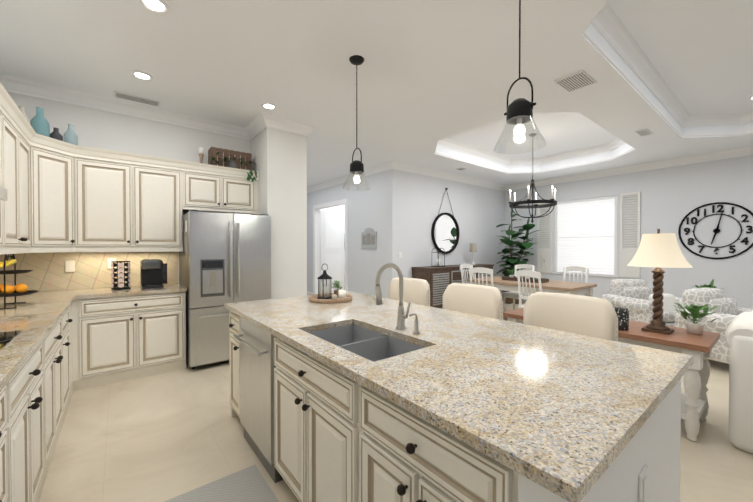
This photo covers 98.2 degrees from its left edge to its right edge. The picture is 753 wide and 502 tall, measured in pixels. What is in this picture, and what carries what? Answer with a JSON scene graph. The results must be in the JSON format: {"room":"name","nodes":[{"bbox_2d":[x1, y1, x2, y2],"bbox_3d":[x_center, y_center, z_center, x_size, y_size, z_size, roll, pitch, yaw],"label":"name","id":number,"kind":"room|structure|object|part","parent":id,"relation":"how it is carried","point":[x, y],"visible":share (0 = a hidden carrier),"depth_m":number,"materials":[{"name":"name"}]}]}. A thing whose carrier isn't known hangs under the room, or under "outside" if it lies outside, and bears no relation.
{"room":"kitchen","nodes":[
{"label":"kitchen","id":0,"kind":"room"},
{"bbox_2d":[0,91,7,250],"bbox_3d":[-2.563,-0.534,1.968,0.346,1.030,0.370,0,1,-38],"label":"upper cabinet","id":1,"kind":"object","parent":0,"relation":"attached to","point":[3,110],"depth_m":2.24,"materials":[{"name":"wood"}]},
{"bbox_2d":[0,186,7,200],"bbox_3d":[-1.922,-0.337,1.284,0.497,0.148,0.760,0,1,-38],"label":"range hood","id":2,"kind":"object","parent":1,"relation":"attached to","point":[3,194],"visible":1,"depth_m":1.69,"materials":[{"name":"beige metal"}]},
{"bbox_2d":[4,95,23,250],"bbox_3d":[-2.820,-0.538,2.291,0.346,1.030,0.455,0,1,-38],"label":"upper cabinet","id":3,"kind":"object","parent":0,"relation":"attached to","point":[15,196],"depth_m":2.47,"materials":[{"name":"wood"}]},
{"bbox_2d":[20,119,31,250],"bbox_3d":[-3.103,-0.541,2.648,0.346,1.030,0.455,0,1,-38],"label":"upper cabinet","id":4,"kind":"object","parent":0,"relation":"attached to","point":[25,131],"depth_m":2.81,"materials":[{"name":"wood"}]},
{"bbox_2d":[32,131,75,246],"bbox_3d":[-3.091,-0.554,3.116,0.271,1.014,0.271,0,1,-38],"label":"upper cabinet","id":5,"kind":"object","parent":0,"relation":"attached to","point":[53,160],"depth_m":3.11,"materials":[{"name":"wood"}]},
{"bbox_2d":[8,92,250,290],"bbox_3d":[-2.611,-0.422,4.185,3.033,3.500,0.120,0,1,-38],"label":"wall","id":6,"kind":"structure","parent":0,"point":[96,128],"depth_m":3.86,"materials":[{"name":"paint"}]},
{"bbox_2d":[0,69,7,91],"bbox_3d":[-1.232,-1.618,0.083,0.105,0.125,8.000,0,1,-38],"label":"crown molding","id":7,"kind":"structure","parent":6,"relation":"attached to","point":[3,78],"depth_m":3.19,"materials":[{"name":"white wood"}]},
{"bbox_2d":[32,247,75,250],"bbox_3d":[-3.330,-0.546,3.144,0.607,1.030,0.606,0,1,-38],"label":"under-cabinet light","id":8,"kind":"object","parent":6,"relation":"attached to","point":[33,248],"depth_m":3.12,"materials":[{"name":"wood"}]},
{"bbox_2d":[18,106,31,125],"bbox_3d":[-3.208,-1.180,2.949,0.100,0.240,0.098,0,1,-38],"label":"vase","id":9,"kind":"object","parent":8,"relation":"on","point":[21,108],"depth_m":2.95,"materials":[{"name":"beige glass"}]},
{"bbox_2d":[65,261,74,271],"bbox_3d":[-3.318,0.165,3.535,0.075,0.120,0.008,0,1,-38],"label":"electrical outlet plate","id":10,"kind":"object","parent":6,"relation":"attached to","point":[69,266],"depth_m":3.53,"materials":[{"name":"plastic"}]},
{"bbox_2d":[76,145,135,250],"bbox_3d":[-2.986,-0.551,3.584,0.480,1.030,0.346,0,1,-38],"label":"upper cabinet","id":11,"kind":"object","parent":6,"relation":"attached to","point":[105,179],"depth_m":3.45,"materials":[{"name":"wood"}]},
{"bbox_2d":[108,258,115,268],"bbox_3d":[-3.044,0.143,3.753,0.075,0.120,0.008,0,1,-38],"label":"electrical outlet plate","id":12,"kind":"object","parent":6,"relation":"attached to","point":[109,259],"depth_m":3.74,"materials":[{"name":"plastic"}]},
{"bbox_2d":[8,76,251,139],"bbox_3d":[-2.711,-1.657,3.950,2.358,0.125,0.105,0,1,-38],"label":"crown molding","id":13,"kind":"structure","parent":6,"relation":"attached to","point":[15,85],"depth_m":3.74,"materials":[{"name":"white wood"}]},
{"bbox_2d":[132,153,183,250],"bbox_3d":[-2.610,-0.554,3.882,0.480,1.030,0.346,0,1,-38],"label":"upper cabinet","id":14,"kind":"object","parent":6,"relation":"attached to","point":[159,181],"depth_m":3.75,"materials":[{"name":"wood"}]},
{"bbox_2d":[184,161,223,210],"bbox_3d":[-2.253,-0.802,4.163,0.431,0.540,0.346,0,1,-38],"label":"upper cabinet","id":15,"kind":"object","parent":6,"relation":"attached to","point":[203,183],"depth_m":4.03,"materials":[{"name":"wood"}]},
{"bbox_2d":[216,167,259,213],"bbox_3d":[-1.899,-0.804,4.445,0.474,0.540,0.346,0,1,-38],"label":"upper cabinet","id":16,"kind":"object","parent":6,"relation":"attached to","point":[240,194],"depth_m":4.30,"materials":[{"name":"wood"}]},
{"bbox_2d":[198,147,256,181],"bbox_3d":[-1.944,-1.123,4.301,0.700,0.423,0.397,0,1,-38],"label":"crate","id":17,"kind":"object","parent":16,"relation":"on","point":[235,159],"visible":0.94,"depth_m":4.27,"materials":[{"name":"brown wood"}]},
{"bbox_2d":[251,127,306,298],"bbox_3d":[-1.398,-0.426,4.650,0.555,3.500,0.660,0,1,-38],"label":"column","id":18,"kind":"structure","parent":0,"point":[279,158],"depth_m":4.39,"materials":[{"name":"paint"}]},
{"bbox_2d":[244,119,263,138],"bbox_3d":[-1.625,-1.661,4.393,0.105,0.125,0.540,0,1,-38],"label":"crown molding","id":19,"kind":"structure","parent":18,"relation":"attached to","point":[252,130],"depth_m":4.49,"materials":[{"name":"white wood"}]},
{"bbox_2d":[256,113,307,135],"bbox_3d":[-1.202,-1.661,4.304,0.657,0.125,0.105,0,1,-38],"label":"crown molding","id":20,"kind":"structure","parent":18,"relation":"attached to","point":[261,122],"depth_m":4.28,"materials":[{"name":"white wood"}]},
{"bbox_2d":[308,125,315,134],"bbox_3d":[-2.412,-1.682,6.446,0.105,0.125,4.965,0,1,-38],"label":"crown molding","id":21,"kind":"structure","parent":18,"relation":"attached to","point":[310,127],"depth_m":4.51,"materials":[{"name":"white wood"}]},
{"bbox_2d":[307,169,396,297],"bbox_3d":[-0.944,-0.461,8.113,0.120,3.500,4.200,0,1,-38],"label":"wall","id":22,"kind":"structure","parent":0,"point":[374,207],"depth_m":7.07,"materials":[{"name":"paint"}]},
{"bbox_2d":[313,198,347,294],"bbox_3d":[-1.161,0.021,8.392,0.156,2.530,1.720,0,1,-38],"label":"door frame","id":23,"kind":"structure","parent":22,"relation":"attached to","point":[316,241],"depth_m":8.95,"materials":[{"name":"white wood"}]},
{"bbox_2d":[320,209,343,292],"bbox_3d":[-1.239,0.057,9.247,0.760,2.420,0.045,0,1,-38],"label":"door","id":24,"kind":"structure","parent":22,"relation":"in","point":[332,239],"depth_m":9.22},
{"bbox_2d":[307,161,395,192],"bbox_3d":[-0.999,-1.698,7.990,0.105,0.125,4.305,0,1,-38],"label":"crown molding","id":25,"kind":"structure","parent":22,"relation":"attached to","point":[385,166],"depth_m":7.45,"materials":[{"name":"white wood"}]},
{"bbox_2d":[361,228,376,248],"bbox_3d":[-0.164,-0.275,7.011,0.024,0.450,0.520,0,1,-38],"label":"picture frame","id":26,"kind":"object","parent":22,"relation":"attached to","point":[368,238],"visible":0.98,"depth_m":6.98,"materials":[{"name":"white wood"}]},
{"bbox_2d":[0,0,752,186],"bbox_3d":[1.027,-1.976,4.631,9.545,0.500,12.320,0,1,-38],"label":"ceiling","id":27,"kind":"structure","parent":0,"point":[436,79],"depth_m":3.18,"materials":[{"name":"paint"}]},
{"bbox_2d":[114,91,160,106],"bbox_3d":[-2.691,-1.710,3.675,0.420,0.014,0.150,0,1,-38],"label":"ceiling vent","id":28,"kind":"object","parent":27,"relation":"in","point":[117,94],"depth_m":3.65,"materials":[{"name":"white metal"}]},
{"bbox_2d":[131,70,152,80],"bbox_3d":[-2.284,-1.706,3.180,0.174,0.012,0.174,1,1,43],"label":"recessed light","id":29,"kind":"object","parent":27,"relation":"in","point":[140,75],"depth_m":3.18,"materials":[{"name":"white"}]},
{"bbox_2d":[139,0,168,14],"bbox_3d":[-1.530,-1.696,2.246,0.174,0.012,0.174,1,1,43],"label":"recessed light","id":30,"kind":"object","parent":27,"relation":"in","point":[161,7],"depth_m":2.26,"materials":[{"name":"white plastic"}]},
{"bbox_2d":[261,103,276,109],"bbox_3d":[-1.273,-1.713,3.868,0.174,0.012,0.174,1,1,43],"label":"recessed light","id":31,"kind":"object","parent":27,"relation":"in","point":[269,106],"depth_m":3.87,"materials":[{"name":"white"}]},
{"bbox_2d":[343,55,370,190],"bbox_3d":[-0.176,-1.134,2.918,0.255,1.150,0.255,-1,1,-44],"label":"pendant light","id":32,"kind":"object","parent":27,"relation":"hanging from","point":[356,167],"depth_m":2.89,"materials":[{"name":"black metal"}]},
{"bbox_2d":[494,0,545,153],"bbox_3d":[0.753,-1.122,1.716,0.255,1.150,0.255,-1,1,-44],"label":"pendant light","id":33,"kind":"object","parent":27,"relation":"hanging from","point":[519,113],"depth_m":1.69,"materials":[{"name":"clear glass"}]},
{"bbox_2d":[508,133,556,222],"bbox_3d":[2.732,-1.262,5.712,0.790,1.550,0.802,0,1,-38],"label":"chandelier","id":34,"kind":"object","parent":27,"relation":"hanging from","point":[528,201],"visible":0.92,"depth_m":5.70,"materials":[{"name":"black metal"}]},
{"bbox_2d":[554,70,596,91],"bbox_3d":[2.006,-1.706,3.293,0.360,0.014,0.260,0,1,-38],"label":"ceiling vent","id":35,"kind":"object","parent":27,"relation":"in","point":[576,81],"depth_m":3.27,"materials":[{"name":"white metal"}]},
{"bbox_2d":[635,129,651,136],"bbox_3d":[3.888,-1.720,4.749,0.320,0.014,0.130,0,1,-38],"label":"ceiling vent","id":36,"kind":"object","parent":27,"relation":"in","point":[644,132],"depth_m":4.72,"materials":[{"name":"white metal"}]},
{"bbox_2d":[39,298,752,501],"bbox_3d":[1.027,1.373,4.665,9.545,0.100,12.320,0,1,-38],"label":"floor","id":37,"kind":"structure","parent":0,"point":[162,437],"depth_m":2.25,"materials":[{"name":"tile"}]},
{"bbox_2d":[0,379,15,501],"bbox_3d":[-1.456,0.922,0.813,0.626,0.880,0.580,0,1,-38],"label":"base cabinet","id":38,"kind":"object","parent":37,"relation":"on","point":[8,396],"depth_m":1.24,"materials":[{"name":"wood"}]},
{"bbox_2d":[16,339,47,501],"bbox_3d":[-1.872,0.917,1.338,0.626,0.880,0.760,0,1,-38],"label":"base cabinet","id":39,"kind":"object","parent":37,"relation":"on","point":[32,379],"depth_m":1.57,"materials":[{"name":"wood"}]},
{"bbox_2d":[0,295,75,390],"bbox_3d":[-2.090,0.457,1.618,0.639,0.035,3.278,0,1,-38],"label":"countertop","id":40,"kind":"structure","parent":39,"relation":"on","point":[37,317],"depth_m":1.96,"materials":[{"name":"beige stone"}]},
{"bbox_2d":[0,327,23,350],"bbox_3d":[-1.871,0.437,1.347,0.452,0.009,0.740,0,1,-38],"label":"cooktop","id":41,"kind":"object","parent":40,"relation":"in","point":[6,337],"depth_m":1.66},
{"bbox_2d":[0,254,37,308],"bbox_3d":[-2.855,0.207,2.542,0.308,0.446,0.329,0,1,-38],"label":"fruit stand","id":42,"kind":"object","parent":40,"relation":"on","point":[19,289],"visible":0.96,"depth_m":2.52,"materials":[{"name":"black metal"}]},
{"bbox_2d":[48,319,63,468],"bbox_3d":[-2.351,0.911,1.941,0.626,0.880,0.780,0,1,-38],"label":"base cabinet","id":43,"kind":"object","parent":37,"relation":"on","point":[58,348],"depth_m":2.16,"materials":[{"name":"wood"}]},
{"bbox_2d":[64,307,71,417],"bbox_3d":[-2.737,0.906,2.427,0.626,0.880,0.462,0,1,-38],"label":"base cabinet","id":44,"kind":"object","parent":37,"relation":"on","point":[67,314],"depth_m":2.71,"materials":[{"name":"wood"}]},
{"bbox_2d":[72,303,75,391],"bbox_3d":[-3.196,0.900,3.005,0.626,0.880,1.014,0,1,-38],"label":"base cabinet","id":45,"kind":"object","parent":37,"relation":"on","point":[73,304],"depth_m":3.12,"materials":[{"name":"wood"}]},
{"bbox_2d":[76,291,185,390],"bbox_3d":[-2.716,0.894,3.635,0.948,0.880,0.625,0,1,-38],"label":"base cabinet","id":46,"kind":"object","parent":37,"relation":"on","point":[120,338],"depth_m":3.37,"materials":[{"name":"wood"}]},
{"bbox_2d":[0,283,186,298],"bbox_3d":[-2.947,0.438,3.438,1.561,0.035,0.638,0,1,-38],"label":"countertop","id":47,"kind":"structure","parent":46,"relation":"on","point":[92,293],"depth_m":3.37,"materials":[{"name":"beige stone"}]},
{"bbox_2d":[111,261,130,289],"bbox_3d":[-2.822,0.266,3.603,0.172,0.305,0.171,0,1,-38],"label":"carousel","id":48,"kind":"object","parent":47,"relation":"on","point":[114,286],"visible":1,"depth_m":3.54,"materials":[{"name":"black metal"}]},
{"bbox_2d":[140,259,166,288],"bbox_3d":[-2.567,0.256,3.773,0.250,0.320,0.310,0,1,-38],"label":"coffee maker","id":49,"kind":"object","parent":47,"relation":"on","point":[153,273],"visible":1,"depth_m":3.73,"materials":[{"name":"black plastic"}]},
{"bbox_2d":[164,465,278,501],"bbox_3d":[-0.553,1.352,1.239,0.680,0.012,1.520,0,1,-38],"label":"kitchen mat","id":50,"kind":"object","parent":37,"relation":"on","point":[249,484],"visible":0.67,"depth_m":1.83,"materials":[{"name":"grey fabric"}]},
{"bbox_2d":[179,209,270,368],"bbox_3d":[-1.901,0.434,4.111,0.897,1.790,0.852,0,1,-38],"label":"refrigerator","id":51,"kind":"object","parent":37,"relation":"on","point":[224,258],"visible":0.71,"depth_m":3.74,"materials":[{"name":"metal"}]},
{"bbox_2d":[233,317,282,482],"bbox_3d":[-0.593,0.910,2.276,0.636,0.875,0.602,0,1,-38],"label":"dishwasher","id":52,"kind":"object","parent":37,"relation":"on","point":[257,366],"visible":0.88,"depth_m":2.04,"materials":[{"name":"metal"}]},
{"bbox_2d":[388,277,425,302],"bbox_3d":[0.210,0.809,3.181,0.488,1.061,0.540,0,1,-38],"label":"stool","id":53,"kind":"object","parent":37,"relation":"on","point":[393,288],"depth_m":3.35,"materials":[{"name":"beige fabric"}]},
{"bbox_2d":[411,264,493,308],"bbox_3d":[1.775,0.812,7.268,2.300,0.970,0.501,0,1,-38],"label":"sideboard","id":54,"kind":"object","parent":37,"relation":"on","point":[439,280],"visible":0.23,"depth_m":6.63,"materials":[{"name":"brown wood"}]},
{"bbox_2d":[432,248,444,266],"bbox_3d":[1.313,0.132,6.949,0.200,0.395,0.200,0,1,-38],"label":"lantern","id":55,"kind":"object","parent":54,"relation":"on","point":[438,262],"visible":1,"depth_m":6.92,"materials":[{"name":"black metal"}]},
{"bbox_2d":[469,243,476,264],"bbox_3d":[2.272,0.073,7.671,0.170,0.499,0.170,0,1,-38],"label":"lamp","id":56,"kind":"object","parent":54,"relation":"on","point":[473,247],"visible":0.98,"depth_m":7.62,"materials":[{"name":"white fabric"}]},
{"bbox_2d":[412,281,499,317],"bbox_3d":[0.670,0.815,2.602,0.488,1.061,0.540,0,1,-38],"label":"stool","id":57,"kind":"object","parent":37,"relation":"on","point":[473,299],"depth_m":2.77,"materials":[{"name":"beige fabric"}]},
{"bbox_2d":[224,307,689,501],"bbox_3d":[0.023,0.911,1.993,1.193,0.880,2.569,0,1,-38],"label":"kitchen island","id":58,"kind":"object","parent":37,"relation":"on","point":[372,403],"depth_m":1.15,"materials":[{"name":"wood"}]},
{"bbox_2d":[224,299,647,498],"bbox_3d":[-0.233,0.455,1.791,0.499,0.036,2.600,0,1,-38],"label":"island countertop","id":59,"kind":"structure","parent":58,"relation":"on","point":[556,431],"depth_m":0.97,"materials":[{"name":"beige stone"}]},
{"bbox_2d":[312,323,427,358],"bbox_3d":[-0.080,0.583,1.697,0.380,0.242,0.700,0,1,-38],"label":"sink","id":60,"kind":"object","parent":59,"relation":"in","point":[368,342],"depth_m":1.80,"materials":[{"name":"grey metal"}]},
{"bbox_2d":[288,291,692,414],"bbox_3d":[0.245,0.451,2.170,0.720,0.036,2.600,0,1,-38],"label":"island countertop","id":61,"kind":"structure","parent":58,"relation":"on","point":[639,374],"depth_m":1.47,"materials":[{"name":"beige stone"}]},
{"bbox_2d":[309,264,352,303],"bbox_3d":[-0.398,0.268,2.833,0.380,0.316,0.380,0,1,-38],"label":"tray","id":62,"kind":"object","parent":61,"relation":"on","point":[336,296],"visible":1,"depth_m":2.81,"materials":[{"name":"brown wood"}]},
{"bbox_2d":[375,263,419,333],"bbox_3d":[0.114,0.253,1.740,0.214,0.371,0.171,0,1,-38],"label":"faucet","id":63,"kind":"object","parent":61,"relation":"on","point":[402,316],"visible":0.98,"depth_m":1.79,"materials":[{"name":"silver metal"}]},
{"bbox_2d":[460,264,472,283],"bbox_3d":[2.019,0.786,6.678,0.460,1.035,0.517,0,1,-38],"label":"dining chair","id":64,"kind":"object","parent":37,"relation":"on","point":[462,266],"depth_m":6.77,"materials":[{"name":"white wood"}]},
{"bbox_2d":[466,266,493,286],"bbox_3d":[1.921,0.795,5.779,0.464,1.035,0.519,0,1,37],"label":"dining chair","id":65,"kind":"object","parent":37,"relation":"on","point":[472,271],"depth_m":5.60,"materials":[{"name":"white wood"}]},
{"bbox_2d":[496,208,539,303],"bbox_3d":[3.353,0.102,7.941,1.286,2.377,0.961,0,1,-38],"label":"fiddle leaf fig","id":66,"kind":"object","parent":37,"relation":"on","point":[511,262],"visible":0.69,"depth_m":7.90,"materials":[{"name":"green plant"}]},
{"bbox_2d":[503,264,534,311],"bbox_3d":[2.879,0.787,6.590,0.517,1.035,0.460,0,1,-38],"label":"dining chair","id":67,"kind":"object","parent":37,"relation":"on","point":[505,294],"depth_m":6.62,"materials":[{"name":"white wood"}]},
{"bbox_2d":[467,276,596,296],"bbox_3d":[2.693,0.927,5.831,1.000,0.770,1.850,0,1,-38],"label":"dining table","id":68,"kind":"object","parent":37,"relation":"on","point":[561,287],"visible":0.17,"depth_m":5.38,"materials":[{"name":"brown wood"}]},
{"bbox_2d":[502,269,548,282],"bbox_3d":[2.662,0.436,5.865,0.280,0.210,0.720,0,1,-38],"label":"centrepiece","id":69,"kind":"object","parent":68,"relation":"on","point":[511,277],"visible":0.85,"depth_m":5.84,"materials":[{"name":"brown wood"}]},
{"bbox_2d":[512,268,563,309],"bbox_3d":[2.485,0.802,5.035,0.519,1.035,0.463,0,1,-26],"label":"dining chair","id":70,"kind":"object","parent":37,"relation":"on","point":[519,294],"depth_m":5.04,"materials":[{"name":"white wood"}]},
{"bbox_2d":[492,292,617,341],"bbox_3d":[1.124,0.821,2.030,0.488,1.061,0.540,0,1,-38],"label":"stool","id":71,"kind":"object","parent":37,"relation":"on","point":[586,316],"depth_m":2.13,"materials":[{"name":"beige fabric"}]},
{"bbox_2d":[563,266,588,282],"bbox_3d":[3.476,0.794,5.839,0.517,1.035,0.460,0,1,-38],"label":"dining chair","id":72,"kind":"object","parent":37,"relation":"on","point":[570,268],"depth_m":5.96,"materials":[{"name":"white wood"}]},
{"bbox_2d":[503,308,719,441],"bbox_3d":[1.999,0.991,2.975,0.580,0.700,1.510,0,1,-38],"label":"console table","id":73,"kind":"object","parent":37,"relation":"on","point":[694,403],"visible":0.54,"depth_m":2.41,"materials":[{"name":"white wood"}]},
{"bbox_2d":[615,307,628,330],"bbox_3d":[2.012,0.555,2.681,0.100,0.175,0.100,0,1,-38],"label":"jar","id":74,"kind":"object","parent":73,"relation":"on","point":[622,313],"visible":0.9,"depth_m":2.64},
{"bbox_2d":[627,229,692,334],"bbox_3d":[2.261,0.233,2.620,0.400,0.820,0.400,0,1,-38],"label":"light","id":75,"kind":"object","parent":73,"relation":"on","point":[658,250],"visible":1,"depth_m":2.56,"materials":[{"name":"brown wood"}]},
{"bbox_2d":[673,303,717,334],"bbox_3d":[2.476,0.526,2.545,0.277,0.235,0.266,0,1,-38],"label":"potted plant","id":76,"kind":"object","parent":73,"relation":"on","point":[693,326],"visible":1,"depth_m":2.52,"materials":[{"name":"green plant"}]},
{"bbox_2d":[599,279,752,363],"bbox_3d":[4.119,0.897,4.320,1.074,0.860,2.137,0,1,-8],"label":"armchairs","id":77,"kind":"object","parent":37,"relation":"on","point":[635,297],"visible":0.38,"depth_m":4.03,"materials":[{"name":"fabric"}]},
{"bbox_2d":[724,311,752,452],"bbox_3d":[3.045,0.859,2.138,0.930,0.980,1.010,0,1,-38],"label":"armchair","id":78,"kind":"object","parent":37,"relation":"on","point":[738,335],"visible":1,"depth_m":2.19,"materials":[{"name":"white fabric"}]},
{"bbox_3d":[5.003,1.061,4.933,0.500,0.520,0.500,0,1,-38],"label":"round side table","id":79,"kind":"object","parent":37,"relation":"on","visible":0},
{"bbox_2d":[691,279,723,290],"bbox_3d":[5.011,0.609,4.915,0.342,0.382,0.382,0,1,-38],"label":"potted plant","id":80,"kind":"object","parent":79,"relation":"on","point":[710,285],"visible":0.15,"depth_m":4.92,"materials":[{"name":"green plant"}]},
{"bbox_2d":[397,170,504,292],"bbox_3d":[1.955,-0.458,7.760,3.980,3.500,0.199,0,1,-38],"label":"wall","id":81,"kind":"structure","parent":0,"point":[478,213],"depth_m":7.42,"materials":[{"name":"paint"}]},
{"bbox_3d":[1.580,-0.681,7.377,0.930,1.485,0.069,0,1,-38],"label":"round mirror","id":82,"kind":"part","parent":81,"relation":"part of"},
{"bbox_2d":[396,161,507,190],"bbox_3d":[1.910,-1.694,7.619,3.960,0.125,0.105,0,1,-38],"label":"crown molding","id":83,"kind":"structure","parent":81,"relation":"attached to","point":[399,165],"depth_m":7.35,"materials":[{"name":"white wood"}]},
{"bbox_2d":[504,155,752,308],"bbox_3d":[6.023,-0.439,5.933,0.120,3.500,8.120,0,1,-38],"label":"wall","id":84,"kind":"structure","parent":0,"point":[672,197],"depth_m":6.14,"materials":[{"name":"paint"}]},
{"bbox_2d":[537,203,551,272],"bbox_3d":[4.186,-0.330,8.121,0.033,1.736,0.348,0,1,-38],"label":"window shutters","id":85,"kind":"object","parent":84,"relation":"attached to","point":[544,257],"depth_m":8.12,"materials":[{"name":"white wood"}]},
{"bbox_2d":[552,195,617,276],"bbox_3d":[4.763,-0.335,7.481,0.130,1.920,1.470,0,1,-38],"label":"window","id":86,"kind":"structure","parent":84,"relation":"in","point":[588,234],"depth_m":7.42,"materials":[{"name":"white glass"}]},
{"bbox_2d":[504,146,752,190],"bbox_3d":[5.972,-1.676,5.803,0.105,0.125,8.000,0,1,-38],"label":"crown molding","id":87,"kind":"structure","parent":84,"relation":"attached to","point":[746,151],"depth_m":6.51,"materials":[{"name":"white wood"}]},
{"bbox_2d":[620,192,640,277],"bbox_3d":[5.263,-0.328,6.765,0.033,1.759,0.341,0,1,-38],"label":"window shutters","id":88,"kind":"object","parent":84,"relation":"attached to","point":[627,254],"depth_m":6.78,"materials":[{"name":"white wood"}]},
{"bbox_2d":[678,202,752,258],"bbox_3d":[6.034,-0.358,5.789,0.018,1.010,1.010,0,1,-38],"label":"wall clock","id":89,"kind":"object","parent":84,"relation":"attached to","point":[716,230],"visible":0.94,"depth_m":5.79,"materials":[{"name":"black metal"}]},
{"bbox_2d":[687,238,693,244],"bbox_3d":[5.830,-0.175,6.054,0.006,0.134,0.088,0,1,-38],"label":"clock numeral","id":90,"kind":"object","parent":89,"relation":"attached to","point":[689,241],"visible":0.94,"depth_m":6.05,"materials":[{"name":"black metal"}]},
{"bbox_2d":[687,217,697,223],"bbox_3d":[5.839,-0.560,6.038,0.006,0.135,0.146,0,1,-38],"label":"clock numeral","id":91,"kind":"object","parent":89,"relation":"attached to","point":[695,218],"visible":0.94,"depth_m":6.03,"materials":[{"name":"black metal"}]},
{"bbox_2d":[712,205,723,212],"bbox_3d":[6.046,-0.750,5.776,0.006,0.133,0.146,0,1,-38],"label":"clock numeral","id":92,"kind":"object","parent":89,"relation":"attached to","point":[713,209],"visible":0.88,"depth_m":5.78,"materials":[{"name":"black metal"}]},
{"bbox_2d":[729,245,735,252],"bbox_3d":[6.156,-0.030,5.645,0.006,0.133,0.080,0,1,-38],"label":"clock numeral","id":93,"kind":"object","parent":89,"relation":"attached to","point":[733,249],"visible":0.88,"depth_m":5.64,"materials":[{"name":"black metal"}]},
{"bbox_2d":[741,214,748,221],"bbox_3d":[6.244,-0.556,5.528,0.006,0.133,0.088,0,1,-38],"label":"clock numeral","id":94,"kind":"object","parent":89,"relation":"attached to","point":[745,219],"visible":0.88,"depth_m":5.52,"materials":[{"name":"black metal"}]},
{"bbox_2d":[741,237,748,244],"bbox_3d":[6.243,-0.171,5.533,0.006,0.133,0.092,0,1,-38],"label":"clock numeral","id":95,"kind":"object","parent":89,"relation":"attached to","point":[745,240],"visible":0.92,"depth_m":5.52,"materials":[{"name":"black metal"}]},
{"bbox_2d":[746,225,752,232],"bbox_3d":[6.275,-0.362,5.491,0.006,0.134,0.075,0,1,-38],"label":"clock numeral","id":96,"kind":"object","parent":89,"relation":"attached to","point":[750,229],"visible":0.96,"depth_m":5.48,"materials":[{"name":"black metal"}]},
{"bbox_3d":[-1.358,-0.380,0.072,0.120,3.500,8.120,0,1,-38],"label":"wall","id":97,"kind":"structure","parent":0,"visible":0},
{"bbox_2d":[0,252,177,290],"bbox_3d":[-3.137,0.215,3.695,1.529,0.404,0.002,0,1,-38],"label":"tile backsplash","id":98,"kind":"structure","parent":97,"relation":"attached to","point":[50,273],"depth_m":3.57,"materials":[{"name":"beige tile"}]}
]}

